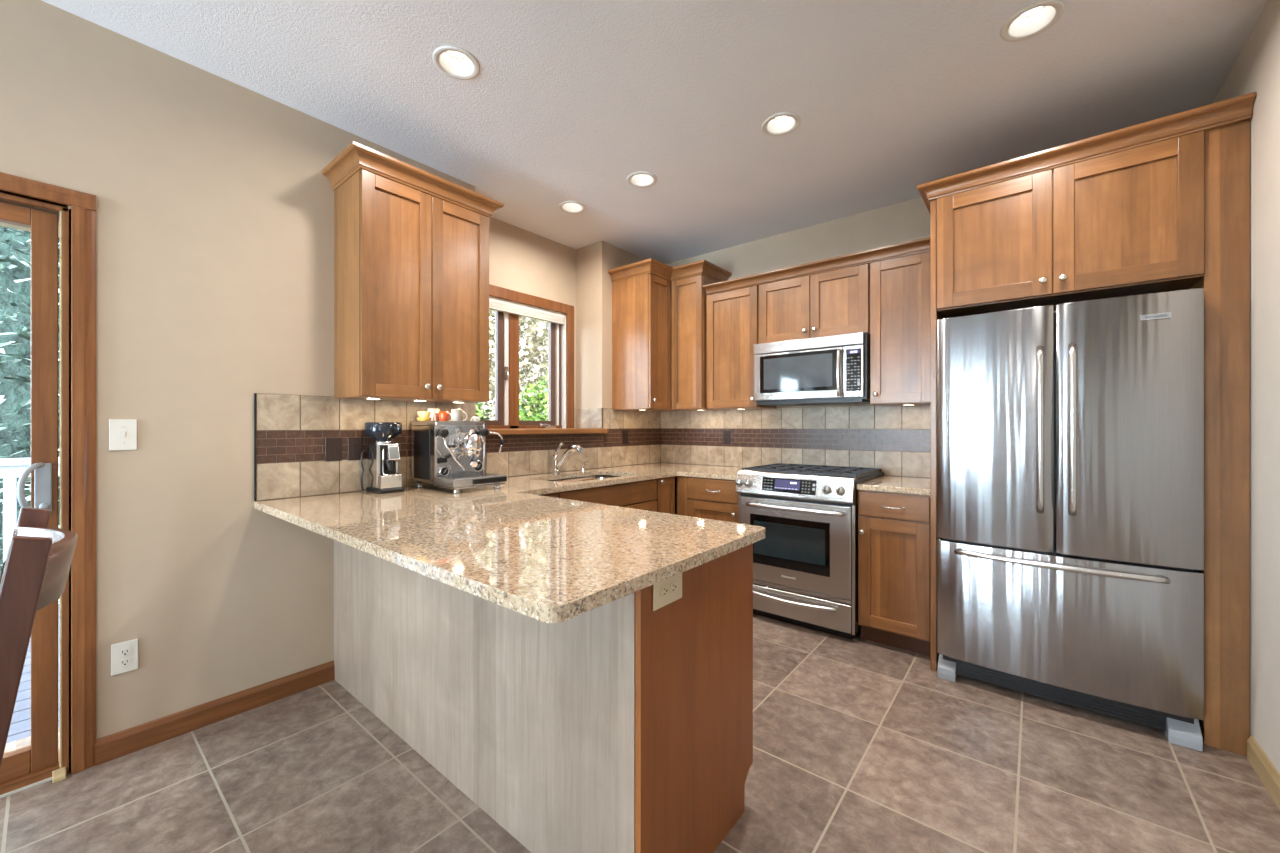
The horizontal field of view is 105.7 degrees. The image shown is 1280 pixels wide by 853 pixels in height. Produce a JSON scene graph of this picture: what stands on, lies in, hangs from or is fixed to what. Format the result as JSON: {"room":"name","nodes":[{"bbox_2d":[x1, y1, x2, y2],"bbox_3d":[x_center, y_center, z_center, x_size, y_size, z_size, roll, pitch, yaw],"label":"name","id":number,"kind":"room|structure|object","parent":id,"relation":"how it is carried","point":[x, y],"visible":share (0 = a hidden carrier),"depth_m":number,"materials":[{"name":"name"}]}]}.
{"room":"kitchen","nodes":[
{"label":"kitchen","id":0,"kind":"room"},
{"bbox_2d":[0,0,649,773],"bbox_3d":[-2.457,-0.121,1.628,0.450,2.753,8.113,0,0,39],"label":"wall","id":1,"kind":"structure","parent":0,"point":[215,202],"depth_m":2.02,"materials":[{"name":"beige paint"}]},
{"bbox_2d":[0,172,95,798],"bbox_3d":[-2.718,0.199,1.052,0.193,2.113,2.042,0,0,39],"label":"door","id":2,"kind":"structure","parent":1,"relation":"in","point":[37,763],"depth_m":1.74,"materials":[{"name":"brown wood"}]},
{"bbox_2d":[109,419,136,449],"bbox_3d":[-1.973,0.031,1.851,0.016,0.118,0.074,0,0,39],"label":"light switch","id":3,"kind":"object","parent":1,"relation":"attached to","point":[122,432],"visible":1,"depth_m":1.85,"materials":[{"name":"white plastic"}]},
{"bbox_2d":[111,639,137,675],"bbox_3d":[-1.974,0.883,1.856,0.008,0.118,0.072,0,0,39],"label":"wall outlet","id":4,"kind":"object","parent":1,"relation":"attached to","point":[124,655],"visible":1,"depth_m":1.85,"materials":[{"name":"white plastic"}]},
{"bbox_2d":[119,648,130,656],"bbox_3d":[-1.972,0.864,1.855,0.003,0.027,0.033,0,0,39],"label":"receptacle","id":5,"kind":"object","parent":4,"relation":"attached to","point":[123,652],"depth_m":1.85,"materials":[{"name":"white plastic"}]},
{"bbox_2d":[119,658,130,666],"bbox_3d":[-1.972,0.903,1.855,0.003,0.027,0.033,0,0,39],"label":"receptacle","id":6,"kind":"object","parent":4,"relation":"attached to","point":[123,662],"depth_m":1.85,"materials":[{"name":"white plastic"}]},
{"bbox_2d":[95,660,334,765],"bbox_3d":[-1.769,1.209,2.102,0.014,0.092,0.792,0,0,39],"label":"baseboard","id":7,"kind":"structure","parent":1,"relation":"attached to","point":[110,747],"depth_m":2.03,"materials":[{"name":"brown wood"}]},
{"bbox_2d":[321,141,503,402],"bbox_3d":[-1.162,-0.696,2.549,0.387,1.113,0.780,0,0,39],"label":"upper cabinet","id":8,"kind":"object","parent":1,"relation":"attached to","point":[411,243],"visible":1,"depth_m":2.38,"materials":[{"name":"brown wood"}]},
{"bbox_2d":[254,393,660,500],"bbox_3d":[-0.882,0.093,3.432,0.315,0.482,3.026,0,0,39],"label":"tile backsplash","id":9,"kind":"structure","parent":1,"relation":"attached to","point":[291,431],"depth_m":2.52,"materials":[{"name":"beige tile"}]},
{"bbox_2d":[325,438,341,460],"bbox_3d":[-1.518,0.113,2.402,0.007,0.116,0.076,0,0,39],"label":"blank plate","id":10,"kind":"object","parent":9,"relation":"attached to","point":[333,446],"visible":1,"depth_m":2.40,"materials":[{"name":"brown plastic"}]},
{"bbox_2d":[348,437,361,460],"bbox_3d":[-1.455,0.114,2.478,0.008,0.116,0.068,0,0,39],"label":"wall outlet","id":11,"kind":"object","parent":9,"relation":"attached to","point":[354,444],"visible":0.98,"depth_m":2.47,"materials":[{"name":"brown plastic"}]},
{"bbox_2d":[352,442,358,447],"bbox_3d":[-1.453,0.095,2.476,0.003,0.027,0.033,0,0,39],"label":"receptacle","id":12,"kind":"object","parent":11,"relation":"attached to","point":[354,444],"depth_m":2.47,"materials":[{"name":"brown plastic"}]},
{"bbox_2d":[352,450,358,454],"bbox_3d":[-1.453,0.134,2.476,0.003,0.027,0.033,0,0,39],"label":"receptacle","id":13,"kind":"object","parent":11,"relation":"attached to","point":[354,452],"depth_m":2.47,"materials":[{"name":"brown plastic"}]},
{"bbox_2d":[623,430,627,443],"bbox_3d":[-0.122,0.090,4.109,0.008,0.116,0.072,0,0,39],"label":"wall outlet","id":14,"kind":"object","parent":9,"relation":"attached to","point":[625,432],"visible":1,"depth_m":4.11,"materials":[{"name":"brown plastic"}]},
{"bbox_2d":[480,284,573,428],"bbox_3d":[-0.960,-0.495,3.679,0.153,1.028,1.108,0,0,39],"label":"window","id":15,"kind":"structure","parent":1,"relation":"in","point":[560,337],"depth_m":3.72,"materials":[{"name":"brown wood"}]},
{"bbox_2d":[489,297,564,324],"bbox_3d":[-0.945,-0.883,3.642,0.043,0.077,0.972,0,0,39],"label":"cellular shade","id":16,"kind":"object","parent":15,"relation":"attached to","point":[494,304],"visible":0.59,"depth_m":3.70,"materials":[{"name":"white fabric"}]},
{"bbox_2d":[488,428,608,434],"bbox_3d":[-0.755,0.034,3.547,0.367,0.037,1.158,0,0,39],"label":"trim","id":17,"kind":"structure","parent":1,"relation":"attached to","point":[549,430],"depth_m":3.42,"materials":[{"name":"brown wood"}]},
{"bbox_2d":[0,614,1279,852],"bbox_3d":[-1.105,1.315,0.524,3.940,0.120,8.113,0,0,39],"label":"floor","id":18,"kind":"structure","parent":0,"point":[860,746],"depth_m":1.71,"materials":[{"name":"tile"}]},
{"bbox_2d":[0,507,77,767],"bbox_3d":[-1.631,0.739,0.965,0.577,1.033,0.670,0,0,39],"label":"dining chair","id":19,"kind":"object","parent":18,"relation":"on","point":[36,567],"visible":1,"depth_m":0.98,"materials":[{"name":"brown wood"}]},
{"bbox_2d":[334,540,752,852],"bbox_3d":[-0.562,0.811,2.031,1.970,0.888,0.629,0,0,39],"label":"base cabinet","id":20,"kind":"object","parent":18,"relation":"on","point":[621,725],"visible":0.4,"depth_m":1.43,"materials":[{"name":"brown wood"}]},
{"bbox_2d":[254,463,764,622],"bbox_3d":[0.011,0.350,2.695,2.021,0.032,3.016,0,0,39],"label":"countertop","id":21,"kind":"structure","parent":20,"relation":"on","point":[545,559],"depth_m":1.48,"materials":[{"name":"beige stone"}]},
{"bbox_2d":[360,422,403,493],"bbox_3d":[-1.317,0.156,2.496,0.193,0.356,0.172,0,0,39],"label":"coffee grinder","id":22,"kind":"object","parent":21,"relation":"on","point":[383,456],"visible":1,"depth_m":2.45,"materials":[{"name":"silver plastic"}]},
{"bbox_2d":[410,421,506,493],"bbox_3d":[-0.972,0.153,2.671,0.461,0.362,0.379,0,0,39],"label":"espresso machine","id":23,"kind":"object","parent":21,"relation":"on","point":[444,454],"visible":1,"depth_m":2.57,"materials":[{"name":"silver metal"}]},
{"bbox_2d":[417,417,430,420],"bbox_3d":[-1.189,-0.032,2.666,0.072,0.034,0.072,0,0,39],"label":"bowl","id":24,"kind":"object","parent":23,"relation":"on","point":[418,418],"visible":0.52,"depth_m":2.64,"materials":[{"name":"beige ceramic"}]},
{"bbox_2d":[417,411,429,417],"bbox_3d":[-1.189,-0.066,2.666,0.068,0.032,0.068,0,0,39],"label":"bowl","id":25,"kind":"object","parent":24,"relation":"on","point":[420,413],"visible":0.93,"depth_m":2.64,"materials":[{"name":"beige ceramic"}]},
{"bbox_2d":[427,408,439,420],"bbox_3d":[-1.143,-0.058,2.696,0.087,0.085,0.066,0,0,39],"label":"coffee cup","id":26,"kind":"object","parent":23,"relation":"on","point":[434,412],"visible":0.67,"depth_m":2.68,"materials":[{"name":"white ceramic"}]},
{"bbox_2d":[439,411,451,420],"bbox_3d":[-1.080,-0.050,2.688,0.079,0.069,0.058,0,0,39],"label":"coffee cup","id":27,"kind":"object","parent":23,"relation":"on","point":[443,415],"visible":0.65,"depth_m":2.67,"materials":[{"name":"orange ceramic"}]},
{"bbox_2d":[451,409,467,420],"bbox_3d":[-1.012,-0.056,2.700,0.083,0.081,0.060,0,0,17],"label":"coffee cup","id":28,"kind":"object","parent":23,"relation":"on","point":[456,413],"visible":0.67,"depth_m":2.68,"materials":[{"name":"white ceramic"}]},
{"bbox_2d":[451,409,461,420],"bbox_3d":[-1.023,-0.056,2.703,0.060,0.081,0.060,0,0,39],"label":"bowl","id":29,"kind":"object","parent":28,"relation":"on","point":[456,413],"depth_m":2.68,"materials":[{"name":"white ceramic"}]},
{"bbox_2d":[434,473,506,487],"bbox_3d":[-0.890,0.280,2.558,0.192,0.042,0.308,0,0,39],"label":"drip tray","id":30,"kind":"object","parent":23,"relation":"on","point":[444,480],"depth_m":2.50,"materials":[{"name":"silver metal"}]},
{"bbox_2d":[470,417,479,420],"bbox_3d":[-0.934,-0.036,2.745,0.052,0.041,0.040,0,0,-21],"label":"coffee cup","id":31,"kind":"object","parent":23,"relation":"on","point":[473,418],"visible":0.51,"depth_m":2.73,"materials":[{"name":"white ceramic"}]},
{"bbox_2d":[551,442,582,473],"bbox_3d":[-0.501,0.222,3.360,0.279,0.224,0.060,0,0,32],"label":"faucet","id":32,"kind":"object","parent":21,"relation":"on","point":[557,462],"visible":1,"depth_m":3.38,"materials":[{"name":"silver metal"}]},
{"bbox_2d":[580,462,587,471],"bbox_3d":[-0.413,0.298,3.591,0.071,0.072,0.040,0,0,39],"label":"soap dispenser","id":33,"kind":"object","parent":21,"relation":"on","point":[583,463],"visible":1,"depth_m":3.59,"materials":[{"name":"silver metal"}]},
{"bbox_2d":[548,475,620,481],"bbox_3d":[-0.363,0.451,3.273,0.434,0.168,0.734,0,0,39],"label":"sink","id":34,"kind":"object","parent":21,"relation":"in","point":[586,478],"visible":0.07,"depth_m":3.55,"materials":[{"name":"silver metal"}]},
{"bbox_2d":[653,573,681,610],"bbox_3d":[0.073,0.417,1.244,0.008,0.078,0.125,0,0,39],"label":"wall outlet","id":35,"kind":"object","parent":20,"relation":"attached to","point":[667,591],"visible":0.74,"depth_m":1.24,"materials":[{"name":"beige plastic"}]},
{"bbox_2d":[660,585,668,597],"bbox_3d":[0.063,0.417,1.228,0.003,0.027,0.033,0,0,39],"label":"receptacle","id":36,"kind":"object","parent":35,"relation":"attached to","point":[664,589],"depth_m":1.22,"materials":[{"name":"beige plastic"}]},
{"bbox_2d":[670,581,677,592],"bbox_3d":[0.087,0.417,1.258,0.003,0.027,0.033,0,0,39],"label":"receptacle","id":37,"kind":"object","parent":35,"relation":"attached to","point":[673,584],"depth_m":1.26,"materials":[{"name":"beige plastic"}]},
{"bbox_2d":[540,479,656,511],"bbox_3d":[-0.486,0.812,3.162,0.655,0.886,1.193,0,0,39],"label":"base cabinet","id":38,"kind":"object","parent":18,"relation":"on","point":[642,495],"visible":0.13,"depth_m":3.15,"materials":[{"name":"brown wood"}]},
{"bbox_2d":[655,476,674,513],"bbox_3d":[-0.024,0.812,3.727,0.655,0.886,0.258,0,0,39],"label":"base cabinet","id":39,"kind":"object","parent":18,"relation":"on","point":[665,499],"visible":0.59,"depth_m":3.53,"materials":[{"name":"brown wood"}]},
{"bbox_2d":[677,476,737,522],"bbox_3d":[0.662,0.812,3.686,0.516,0.886,0.673,0,0,39],"label":"base cabinet","id":40,"kind":"object","parent":18,"relation":"on","point":[707,498],"visible":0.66,"depth_m":3.44,"materials":[{"name":"brown wood"}]},
{"bbox_2d":[735,463,883,639],"bbox_3d":[1.135,0.769,3.255,0.762,0.972,0.724,0,0,39],"label":"range","id":41,"kind":"object","parent":18,"relation":"on","point":[805,566],"visible":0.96,"depth_m":2.98,"materials":[{"name":"silver metal"}]},
{"bbox_2d":[741,463,883,483],"bbox_3d":[1.160,0.307,3.285,0.762,0.047,0.646,0,0,39],"label":"cooktop","id":42,"kind":"object","parent":41,"relation":"in","point":[856,475],"depth_m":3.13,"materials":[{"name":"metal"}]},
{"bbox_2d":[858,490,929,655],"bbox_3d":[1.595,0.812,2.924,0.377,0.886,0.673,0,0,39],"label":"base cabinet","id":43,"kind":"object","parent":18,"relation":"on","point":[894,528],"visible":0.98,"depth_m":2.70,"materials":[{"name":"brown wood"}]},
{"bbox_2d":[857,476,929,494],"bbox_3d":[1.602,0.350,2.933,0.381,0.032,0.635,0,0,39],"label":"countertop","id":44,"kind":"structure","parent":43,"relation":"on","point":[909,485],"depth_m":2.79,"materials":[{"name":"beige stone"}]},
{"bbox_2d":[937,288,1203,751],"bbox_3d":[2.042,0.355,2.406,0.886,1.800,0.855,0,0,39],"label":"refrigerator","id":45,"kind":"object","parent":18,"relation":"on","point":[1070,439],"visible":1,"depth_m":2.07,"materials":[{"name":"silver metal"}]},
{"bbox_2d":[917,92,1255,755],"bbox_3d":[2.096,0.009,2.442,1.103,2.492,0.787,0,0,39],"label":"tall cabinet","id":46,"kind":"object","parent":18,"relation":"on","point":[1162,204],"visible":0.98,"depth_m":1.99,"materials":[{"name":"brown wood"}]},
{"bbox_2d":[41,0,1267,263],"bbox_3d":[-1.105,-1.548,0.524,3.940,0.100,8.113,0,0,39],"label":"ceiling","id":47,"kind":"structure","parent":0,"point":[567,100],"depth_m":2.12,"materials":[{"name":"white paint"}]},
{"bbox_2d":[433,45,479,79],"bbox_3d":[-0.755,-1.543,1.996,0.184,0.105,0.184,0,0,39],"label":"recessed light","id":48,"kind":"object","parent":47,"relation":"in","point":[455,62],"visible":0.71,"depth_m":2.03,"materials":[{"name":"white glass"}]},
{"bbox_2d":[559,201,585,212],"bbox_3d":[-0.463,-1.543,3.305,0.184,0.105,0.184,0,0,39],"label":"recessed light","id":49,"kind":"object","parent":47,"relation":"in","point":[566,206],"visible":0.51,"depth_m":3.35,"materials":[{"name":"white glass"}]},
{"bbox_2d":[627,171,656,186],"bbox_3d":[0.012,-1.543,2.934,0.184,0.105,0.184,0,0,39],"label":"recessed light","id":50,"kind":"object","parent":47,"relation":"in","point":[640,178],"visible":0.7,"depth_m":2.98,"materials":[{"name":"white glass"}]},
{"bbox_2d":[762,112,800,135],"bbox_3d":[0.698,-1.543,2.400,0.184,0.105,0.184,0,0,39],"label":"recessed light","id":51,"kind":"object","parent":47,"relation":"in","point":[783,123],"visible":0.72,"depth_m":2.44,"materials":[{"name":"white glass"}]},
{"bbox_2d":[1000,0,1064,41],"bbox_3d":[1.446,-1.543,1.789,0.184,0.105,0.184,0,0,39],"label":"recessed light","id":52,"kind":"object","parent":47,"relation":"in","point":[1033,19],"visible":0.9,"depth_m":1.82,"materials":[{"name":"white glass"}]},
{"bbox_2d":[660,197,929,514],"bbox_3d":[1.530,-0.121,3.512,3.340,2.753,0.150,0,0,39],"label":"wall","id":53,"kind":"structure","parent":0,"point":[906,221],"depth_m":3.55,"materials":[{"name":"beige paint"}]},
{"bbox_2d":[608,258,731,410],"bbox_3d":[0.249,-0.707,3.991,0.748,1.135,0.710,0,0,39],"label":"upper cabinet","id":54,"kind":"object","parent":53,"relation":"attached to","point":[659,309],"visible":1,"depth_m":3.87,"materials":[{"name":"brown wood"}]},
{"bbox_2d":[706,285,775,409],"bbox_3d":[0.782,-0.587,3.779,0.433,0.895,0.363,0,0,39],"label":"upper cabinet","id":55,"kind":"object","parent":53,"relation":"attached to","point":[732,317],"visible":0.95,"depth_m":3.67,"materials":[{"name":"brown wood"}]},
{"bbox_2d":[661,405,929,477],"bbox_3d":[1.073,0.093,3.783,2.278,0.482,0.008,0,0,39],"label":"tile backsplash","id":56,"kind":"structure","parent":53,"relation":"attached to","point":[895,440],"depth_m":3.63,"materials":[{"name":"beige tile"}]},
{"bbox_2d":[723,431,730,444],"bbox_3d":[0.727,0.092,4.055,0.070,0.116,0.008,0,0,39],"label":"wall outlet","id":57,"kind":"object","parent":56,"relation":"attached to","point":[726,434],"visible":1,"depth_m":4.05,"materials":[{"name":"brown plastic"}]},
{"bbox_2d":[759,263,869,343],"bbox_3d":[1.244,-0.812,3.402,0.753,0.445,0.363,0,0,39],"label":"upper cabinet","id":58,"kind":"object","parent":53,"relation":"attached to","point":[835,302],"visible":0.85,"depth_m":3.25,"materials":[{"name":"brown wood"}]},
{"bbox_2d":[753,332,869,405],"bbox_3d":[1.212,-0.370,3.364,0.752,0.433,0.458,0,0,39],"label":"microwave","id":59,"kind":"object","parent":58,"relation":"attached to","point":[835,369],"visible":1,"depth_m":3.19,"materials":[{"name":"silver metal"}]},
{"bbox_2d":[704,237,929,294],"bbox_3d":[1.121,-1.062,3.284,1.572,0.066,0.062,0,0,39],"label":"crown molding","id":60,"kind":"structure","parent":58,"relation":"attached to","point":[922,245],"depth_m":3.19,"materials":[{"name":"brown wood"}]},
{"bbox_2d":[870,251,929,405],"bbox_3d":[1.687,-0.587,3.040,0.385,0.895,0.363,0,0,39],"label":"upper cabinet","id":61,"kind":"object","parent":53,"relation":"attached to","point":[900,286],"visible":0.89,"depth_m":2.95,"materials":[{"name":"brown wood"}]},
{"bbox_2d":[1212,0,1279,773],"bbox_3d":[0.362,-0.121,-0.675,0.150,2.753,8.113,0,0,39],"label":"wall","id":62,"kind":"structure","parent":0,"point":[1256,68],"depth_m":1.74,"materials":[{"name":"paint"}]},
{"bbox_2d":[1247,736,1279,809],"bbox_3d":[0.797,1.209,-0.012,0.014,0.092,4.750,0,0,39],"label":"baseboard","id":63,"kind":"structure","parent":62,"relation":"attached to","point":[1268,774],"depth_m":1.70,"materials":[{"name":"brown wood"}]},
{"label":"outside","id":64,"kind":"structure","parent":0,"visible":0},
{"bbox_3d":[-25.507,2.505,20.839,59.540,0.100,120.000,0,0,39],"label":"ground","id":65,"kind":"structure","parent":64,"visible":0},
{"bbox_2d":[0,226,59,603],"bbox_3d":[-6.913,-1.771,5.738,4.712,8.813,4.698,0,0,-39],"label":"spruce tree","id":66,"kind":"object","parent":65,"relation":"on","point":[15,244],"visible":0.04,"depth_m":4.97,"materials":[{"name":"green plant"}]},
{"bbox_2d":[6,604,59,742],"bbox_3d":[-4.134,1.925,2.151,2.799,1.060,4.900,0,0,39],"label":"deck","id":67,"kind":"object","parent":65,"relation":"on","point":[20,726],"visible":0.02,"depth_m":2.43,"materials":[{"name":"grey wood"}]},
{"bbox_2d":[0,457,59,561],"bbox_3d":[-5.098,0.815,2.939,0.120,1.160,4.900,0,0,39],"label":"deck railing","id":68,"kind":"object","parent":67,"relation":"on","point":[11,469],"visible":0.08,"depth_m":3.52,"materials":[{"name":"white wood"}]},
{"bbox_2d":[475,402,489,419],"bbox_3d":[-2.465,0.987,6.475,1.751,2.822,1.694,0,0,39],"label":"shrub","id":69,"kind":"object","parent":65,"relation":"on","point":[478,412],"visible":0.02,"depth_m":6.58,"materials":[{"name":"green plant"}]},
{"bbox_2d":[476,309,547,419],"bbox_3d":[-3.076,-1.109,11.546,4.878,7.134,4.538,0,0,-38],"label":"tree","id":70,"kind":"object","parent":65,"relation":"on","point":[541,350],"visible":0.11,"depth_m":10.39,"materials":[{"name":"green plant"}]},
{"bbox_2d":[482,314,547,418],"bbox_3d":[-4.933,-2.079,17.952,7.641,9.073,6.480,0,0,-32],"label":"tree","id":71,"kind":"object","parent":65,"relation":"on","point":[545,358],"visible":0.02,"depth_m":16.71,"materials":[{"name":"green plant"}]},
{"bbox_2d":[519,373,547,420],"bbox_3d":[-1.445,0.782,7.718,1.758,3.284,1.651,0,0,39],"label":"shrub","id":72,"kind":"object","parent":65,"relation":"on","point":[541,407],"visible":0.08,"depth_m":7.47,"materials":[{"name":"green plant"}]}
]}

